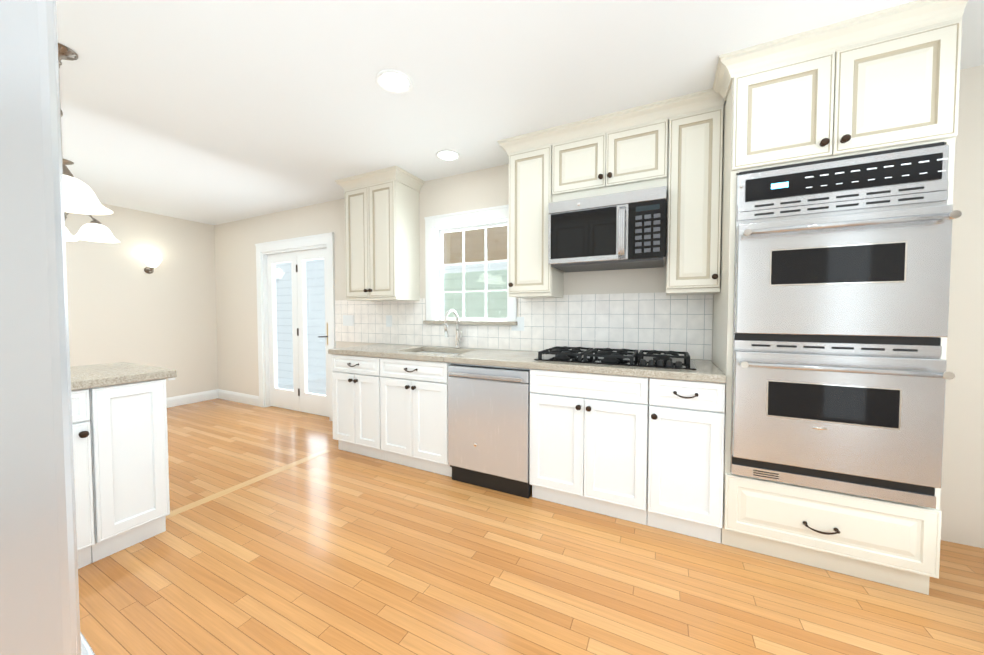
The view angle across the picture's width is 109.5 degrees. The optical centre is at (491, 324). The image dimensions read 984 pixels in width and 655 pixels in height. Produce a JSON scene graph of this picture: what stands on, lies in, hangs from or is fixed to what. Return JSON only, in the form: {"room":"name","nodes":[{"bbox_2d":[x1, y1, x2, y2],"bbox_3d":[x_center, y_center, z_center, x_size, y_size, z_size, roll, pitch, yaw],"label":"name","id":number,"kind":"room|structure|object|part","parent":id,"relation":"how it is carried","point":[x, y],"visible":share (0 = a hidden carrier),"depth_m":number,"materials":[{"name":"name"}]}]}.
{"room":"kitchen","nodes":[
{"label":"kitchen","id":0,"kind":"room"},
{"bbox_2d":[65,203,217,397],"bbox_3d":[-4.798,-0.133,3.544,0.150,2.490,3.683,1,2,26],"label":"wall","id":1,"kind":"structure","parent":0,"point":[123,306],"depth_m":4.34,"materials":[{"name":"beige paint"}]},
{"bbox_2d":[142,258,161,273],"bbox_3d":[-4.215,-0.728,4.317,0.190,0.181,0.180,1,2,26],"label":"sconce","id":2,"kind":"object","parent":1,"relation":"attached to","point":[152,263],"visible":1,"depth_m":4.29,"materials":[{"name":"white glass"}]},
{"bbox_3d":[-4.250,-0.683,4.336,0.111,0.089,0.090,1,2,26],"label":"arm","id":3,"kind":"part","parent":2,"relation":"part of"},
{"bbox_3d":[-4.211,-0.765,4.314,0.180,0.106,0.180,1,2,26],"label":"lamp shade","id":4,"kind":"part","parent":2,"relation":"part of","materials":[{"name":"white glass"}]},
{"bbox_2d":[167,389,217,407],"bbox_3d":[-4.722,1.048,3.544,0.016,0.130,3.381,1,2,26],"label":"baseboard","id":5,"kind":"structure","parent":1,"relation":"attached to","point":[174,401],"depth_m":4.76,"materials":[{"name":"white paint"}]},
{"bbox_2d":[56,0,983,224],"bbox_3d":[-0.915,-1.366,1.576,8.920,0.100,3.783,1,2,26],"label":"ceiling","id":6,"kind":"structure","parent":0,"point":[213,112],"depth_m":1.87,"materials":[{"name":"white paint"}]},
{"bbox_2d":[58,43,112,214],"bbox_3d":[-2.079,-0.947,1.674,0.330,0.741,0.330,1,2,26],"label":"pendant light","id":7,"kind":"object","parent":6,"relation":"hanging from","point":[80,197],"visible":0.56,"depth_m":1.68,"materials":[{"name":"white glass"}]},
{"bbox_3d":[-2.079,-1.016,1.672,0.132,0.604,0.132,1,2,26],"label":"stem","id":8,"kind":"part","parent":7,"relation":"part of","materials":[{"name":"grey metal"}]},
{"bbox_3d":[-2.079,-0.648,1.684,0.330,0.142,0.330,1,2,26],"label":"lamp shade","id":9,"kind":"part","parent":7,"relation":"part of","materials":[{"name":"white glass"}]},
{"bbox_2d":[63,159,119,242],"bbox_3d":[-3.574,-1.045,2.911,0.571,0.625,0.585,1,2,26],"label":"chandelier","id":10,"kind":"object","parent":6,"relation":"hanging from","point":[94,230],"visible":0.29,"depth_m":2.97,"materials":[{"name":"white glass"}]},
{"bbox_3d":[-3.427,-0.803,3.013,0.286,0.135,0.286,1,2,26],"label":"lamp shade","id":11,"kind":"part","parent":10,"relation":"part of","materials":[{"name":"white glass"}]},
{"bbox_2d":[376,69,412,93],"bbox_3d":[-0.532,-1.321,1.900,0.196,0.008,0.196,1,2,26],"label":"recessed light","id":12,"kind":"object","parent":6,"relation":"in","point":[393,81],"visible":1,"depth_m":1.89,"materials":[{"name":"white paint"}]},
{"bbox_2d":[436,150,459,160],"bbox_3d":[-0.351,-1.349,2.781,0.196,0.008,0.196,1,2,26],"label":"recessed light","id":13,"kind":"object","parent":6,"relation":"in","point":[447,155],"visible":1,"depth_m":2.78,"materials":[{"name":"white paint"}]},
{"bbox_2d":[78,398,983,654],"bbox_3d":[-0.915,1.213,1.658,8.920,0.080,3.783,1,2,26],"label":"floor","id":14,"kind":"structure","parent":0,"point":[335,550],"depth_m":1.60,"materials":[{"name":"brown wood"}]},
{"bbox_2d":[0,0,94,654],"bbox_3d":[-0.893,0.331,0.201,0.910,1.775,0.835,1,2,26],"label":"wall","id":15,"kind":"structure","parent":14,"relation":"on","point":[39,601],"depth_m":0.27,"materials":[{"name":"grey paint"}]},
{"bbox_2d":[71,390,101,568],"bbox_3d":[-2.279,0.738,1.639,0.640,0.872,0.384,1,2,26],"label":"base cabinet","id":16,"kind":"object","parent":14,"relation":"on","point":[88,487],"depth_m":1.65,"materials":[{"name":"white paint"}]},
{"bbox_2d":[98,378,169,557],"bbox_3d":[-2.131,0.728,1.937,0.640,0.872,0.282,1,2,26],"label":"base cabinet","id":17,"kind":"object","parent":14,"relation":"on","point":[120,445],"depth_m":1.80,"materials":[{"name":"white paint"}]},
{"bbox_2d":[70,362,176,389],"bbox_3d":[-2.411,0.288,1.375,0.685,0.044,1.592,1,2,26],"label":"countertop","id":18,"kind":"structure","parent":17,"relation":"on","point":[94,377],"depth_m":1.82,"materials":[{"name":"beige stone"}]},
{"bbox_2d":[165,449,329,518],"bbox_3d":[-1.726,1.142,2.604,0.075,0.001,1.160,1,2,26],"label":"floor strip","id":19,"kind":"object","parent":14,"relation":"in","point":[221,493],"depth_m":2.48,"materials":[{"name":"brown wood"}]},
{"bbox_2d":[332,356,375,457],"bbox_3d":[-1.025,0.687,3.232,0.563,0.872,0.626,1,2,26],"label":"base cabinet","id":20,"kind":"object","parent":14,"relation":"on","point":[353,377],"depth_m":2.96,"materials":[{"name":"white paint"}]},
{"bbox_2d":[376,360,483,476],"bbox_3d":[-0.478,0.696,2.961,0.658,0.872,0.626,1,2,26],"label":"base cabinet","id":21,"kind":"object","parent":14,"relation":"on","point":[412,395],"depth_m":2.68,"materials":[{"name":"white paint"}]},
{"bbox_2d":[448,364,529,497],"bbox_3d":[0.077,0.715,2.634,0.620,0.850,0.626,1,2,26],"label":"dishwasher","id":22,"kind":"object","parent":14,"relation":"on","point":[488,427],"visible":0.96,"depth_m":2.38,"materials":[{"name":"silver metal"}]},
{"bbox_3d":[-0.054,0.350,2.358,0.554,0.026,0.038,1,2,26],"label":"handle","id":23,"kind":"part","parent":22,"relation":"part of","materials":[{"name":"silver metal"}]},
{"bbox_2d":[528,368,643,524],"bbox_3d":[0.693,0.714,2.380,0.703,0.872,0.626,1,2,26],"label":"base cabinet","id":24,"kind":"object","parent":14,"relation":"on","point":[641,445],"depth_m":2.09,"materials":[{"name":"white paint"}]},
{"bbox_2d":[328,344,726,383],"bbox_3d":[0.013,0.246,2.694,2.935,0.044,0.641,1,2,26],"label":"countertop","id":25,"kind":"structure","parent":24,"relation":"on","point":[707,372],"depth_m":2.34,"materials":[{"name":"beige stone"}]},
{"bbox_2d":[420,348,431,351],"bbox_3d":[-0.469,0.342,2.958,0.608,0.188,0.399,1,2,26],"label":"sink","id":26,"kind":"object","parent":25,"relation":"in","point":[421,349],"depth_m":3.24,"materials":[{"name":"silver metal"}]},
{"bbox_2d":[444,309,461,347],"bbox_3d":[-0.335,0.039,3.063,0.094,0.347,0.230,1,2,26],"label":"gooseneck faucet","id":27,"kind":"object","parent":25,"relation":"on","point":[457,343],"visible":1,"depth_m":3.12,"materials":[{"name":"silver metal"}]},
{"bbox_2d":[534,346,696,369],"bbox_3d":[0.810,0.204,2.335,0.940,0.062,0.490,1,2,26],"label":"gas cooktop","id":28,"kind":"object","parent":25,"relation":"in","point":[651,358],"visible":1,"depth_m":2.24,"materials":[{"name":"black metal"}]},
{"bbox_2d":[644,380,725,543],"bbox_3d":[1.169,0.722,2.143,0.360,0.872,0.626,1,2,26],"label":"base cabinet","id":29,"kind":"object","parent":14,"relation":"on","point":[684,420],"depth_m":1.87,"materials":[{"name":"white paint"}]},
{"bbox_2d":[712,0,967,594],"bbox_3d":[1.633,-0.079,1.862,0.826,2.490,0.673,1,2,26],"label":"tall cabinet","id":30,"kind":"object","parent":14,"relation":"on","point":[885,79],"visible":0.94,"depth_m":1.57,"materials":[{"name":"beige paint"}]},
{"bbox_3d":[1.544,-1.272,1.644,0.826,0.092,0.271,1,2,26],"label":"crown","id":31,"kind":"part","parent":30,"relation":"part of","materials":[{"name":"beige paint"}]},
{"bbox_2d":[730,142,961,495],"bbox_3d":[1.636,-0.003,1.796,0.712,1.514,0.679,1,2,26],"label":"double wall oven","id":32,"kind":"object","parent":30,"relation":"in","point":[925,163],"depth_m":1.53,"materials":[{"name":"silver metal"}]},
{"bbox_2d":[731,455,935,508],"bbox_3d":[1.531,0.711,1.606,0.704,0.094,0.017,1,2,26],"label":"vent","id":33,"kind":"object","parent":32,"relation":"attached to","point":[913,494],"depth_m":1.58,"materials":[{"name":"silver metal"}]},
{"bbox_2d":[734,333,941,356],"bbox_3d":[1.532,0.087,1.588,0.704,0.078,0.013,1,2,26],"label":"vent","id":34,"kind":"object","parent":32,"relation":"attached to","point":[914,346],"depth_m":1.56,"materials":[{"name":"silver metal"}]},
{"bbox_2d":[769,241,907,285],"bbox_3d":[1.514,-0.265,1.542,0.454,0.170,0.004,1,2,26],"label":"oven window","id":35,"kind":"structure","parent":32,"relation":"attached to","point":[884,262],"depth_m":1.53,"materials":[{"name":"black glass"}]},
{"bbox_3d":[1.525,0.399,1.584,0.706,0.528,0.043,1,2,26],"label":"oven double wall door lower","id":36,"kind":"part","parent":32,"relation":"part of","materials":[{"name":"silver metal"}]},
{"bbox_2d":[737,180,948,220],"bbox_3d":[1.532,-0.550,1.568,0.704,0.078,0.013,1,2,26],"label":"vent","id":37,"kind":"object","parent":32,"relation":"attached to","point":[931,187],"depth_m":1.54,"materials":[{"name":"silver metal"}]},
{"bbox_3d":[1.535,-0.652,1.567,0.696,0.105,0.006,1,2,26],"label":"panel","id":38,"kind":"part","parent":32,"relation":"part of","materials":[{"name":"black glass"}]},
{"bbox_3d":[1.525,-0.219,1.564,0.706,0.531,0.043,1,2,26],"label":"oven double wall door upper","id":39,"kind":"part","parent":32,"relation":"part of","materials":[{"name":"silver metal"}]},
{"bbox_3d":[1.500,0.193,1.528,0.684,0.033,0.068,1,2,26],"label":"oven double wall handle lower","id":40,"kind":"part","parent":32,"relation":"part of","materials":[{"name":"silver metal"}]},
{"bbox_3d":[1.500,-0.429,1.508,0.684,0.033,0.068,1,2,26],"label":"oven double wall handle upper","id":41,"kind":"part","parent":32,"relation":"part of","materials":[{"name":"silver metal"}]},
{"bbox_2d":[214,65,983,547],"bbox_3d":[-0.128,-0.122,3.204,8.520,2.490,0.160,1,2,26],"label":"wall","id":42,"kind":"structure","parent":0,"point":[962,463],"depth_m":2.45,"materials":[{"name":"beige paint"}]},
{"bbox_2d":[217,389,258,405],"bbox_3d":[-3.507,1.008,4.819,0.980,0.130,0.016,1,2,26],"label":"baseboard","id":43,"kind":"structure","parent":42,"relation":"attached to","point":[222,394],"depth_m":4.81,"materials":[{"name":"white paint"}]},
{"bbox_2d":[255,232,335,420],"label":"patio door","id":44,"kind":"structure","parent":42,"relation":"in","point":[311,242],"depth_m":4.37,"materials":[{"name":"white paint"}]},
{"bbox_2d":[267,251,299,410],"bbox_3d":[-2.655,0.084,4.450,0.596,1.976,0.043,1,2,26],"label":"door leaf","id":45,"kind":"structure","parent":44,"relation":"in","point":[284,398],"depth_m":4.48,"materials":[{"name":"white paint"}]},
{"bbox_3d":[-2.655,0.021,4.448,0.386,1.621,0.006,1,2,26],"label":"glass","id":46,"kind":"part","parent":44,"relation":"part of","materials":[{"name":"clear glass"}]},
{"bbox_2d":[296,248,328,416],"bbox_3d":[-2.138,0.093,4.158,0.610,1.976,0.106,1,2,26],"label":"door leaf","id":47,"kind":"structure","parent":44,"relation":"in","point":[312,403],"depth_m":4.24,"materials":[{"name":"white paint"}]},
{"bbox_3d":[-2.161,0.079,4.145,0.580,1.620,0.063,1,2,26],"label":"patio door hardware","id":48,"kind":"part","parent":47,"relation":"part of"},
{"bbox_3d":[-2.118,0.030,4.181,0.386,1.621,0.006,1,2,26],"label":"glass","id":49,"kind":"part","parent":44,"relation":"part of","materials":[{"name":"clear glass"}]},
{"bbox_2d":[343,315,353,325],"bbox_3d":[-1.580,-0.046,3.823,0.165,0.116,0.008,1,2,26],"label":"outlet","id":50,"kind":"object","parent":42,"relation":"attached to","point":[348,320],"depth_m":3.82,"materials":[{"name":"white plastic"}]},
{"bbox_2d":[335,166,424,301],"bbox_3d":[-1.067,-0.802,3.335,0.752,1.138,0.397,1,2,26],"label":"upper cabinet","id":51,"kind":"object","parent":42,"relation":"attached to","point":[382,243],"visible":1,"depth_m":3.19,"materials":[{"name":"beige paint"}]},
{"bbox_3d":[-1.067,-1.325,3.319,0.752,0.092,0.397,1,2,26],"label":"crown","id":52,"kind":"part","parent":51,"relation":"part of","materials":[{"name":"beige paint"}]},
{"bbox_2d":[386,315,391,326],"bbox_3d":[-1.055,-0.038,3.564,0.075,0.116,0.007,1,2,26],"label":"outlet","id":53,"kind":"object","parent":42,"relation":"attached to","point":[388,317],"depth_m":3.56,"materials":[{"name":"white plastic"}]},
{"bbox_2d":[423,205,516,324],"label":"kitchen window","id":54,"kind":"structure","parent":42,"relation":"in","point":[437,227],"depth_m":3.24,"materials":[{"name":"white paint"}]},
{"bbox_3d":[-0.201,-0.019,3.171,0.956,0.032,0.140,1,2,26],"label":"sill","id":55,"kind":"part","parent":54,"relation":"part of","materials":[{"name":"stone"}]},
{"bbox_3d":[-0.164,-0.477,3.232,0.708,0.820,0.004,1,2,26],"label":"glass","id":56,"kind":"part","parent":54,"relation":"part of","materials":[{"name":"clear glass"}]},
{"bbox_2d":[511,317,523,330],"bbox_3d":[0.216,-0.008,2.933,0.115,0.116,0.008,1,2,26],"label":"outlet","id":57,"kind":"object","parent":42,"relation":"attached to","point":[520,320],"depth_m":2.93,"materials":[{"name":"white plastic"}]},
{"bbox_2d":[335,292,712,359],"bbox_3d":[-0.150,-0.019,3.124,3.614,0.458,0.008,1,2,26],"label":"tile backsplash","id":58,"kind":"structure","parent":42,"relation":"attached to","point":[662,321],"depth_m":2.74,"materials":[{"name":"white tile"}]},
{"bbox_2d":[505,128,563,295],"bbox_3d":[0.343,-0.792,2.660,0.328,1.115,0.350,1,2,26],"label":"upper cabinet","id":59,"kind":"object","parent":42,"relation":"attached to","point":[530,155],"depth_m":2.50,"materials":[{"name":"beige paint"}]},
{"bbox_3d":[0.755,-1.296,2.415,1.400,0.092,0.397,1,2,26],"label":"crown","id":60,"kind":"part","parent":59,"relation":"part of","materials":[{"name":"beige paint"}]},
{"bbox_2d":[553,100,672,201],"bbox_3d":[0.816,-1.088,2.416,0.721,0.508,0.350,1,2,26],"label":"upper cabinet","id":61,"kind":"object","parent":42,"relation":"attached to","point":[632,149],"depth_m":2.24,"materials":[{"name":"beige paint"}]},
{"bbox_2d":[548,186,666,272],"bbox_3d":[0.785,-0.611,2.369,0.713,0.424,0.488,1,2,26],"label":"over-the-range microwave","id":62,"kind":"object","parent":61,"relation":"attached to","point":[621,231],"visible":1,"depth_m":2.19,"materials":[{"name":"silver metal"}]},
{"bbox_3d":[0.793,-0.565,2.125,0.041,0.323,0.056,1,2,26],"label":"handle","id":63,"kind":"part","parent":62,"relation":"part of","materials":[{"name":"silver metal"}]},
{"bbox_2d":[666,88,723,295],"bbox_3d":[1.266,-0.778,2.202,0.279,1.115,0.350,1,2,26],"label":"upper cabinet","id":64,"kind":"object","parent":42,"relation":"attached to","point":[694,201],"depth_m":2.04,"materials":[{"name":"beige paint"}]}
]}

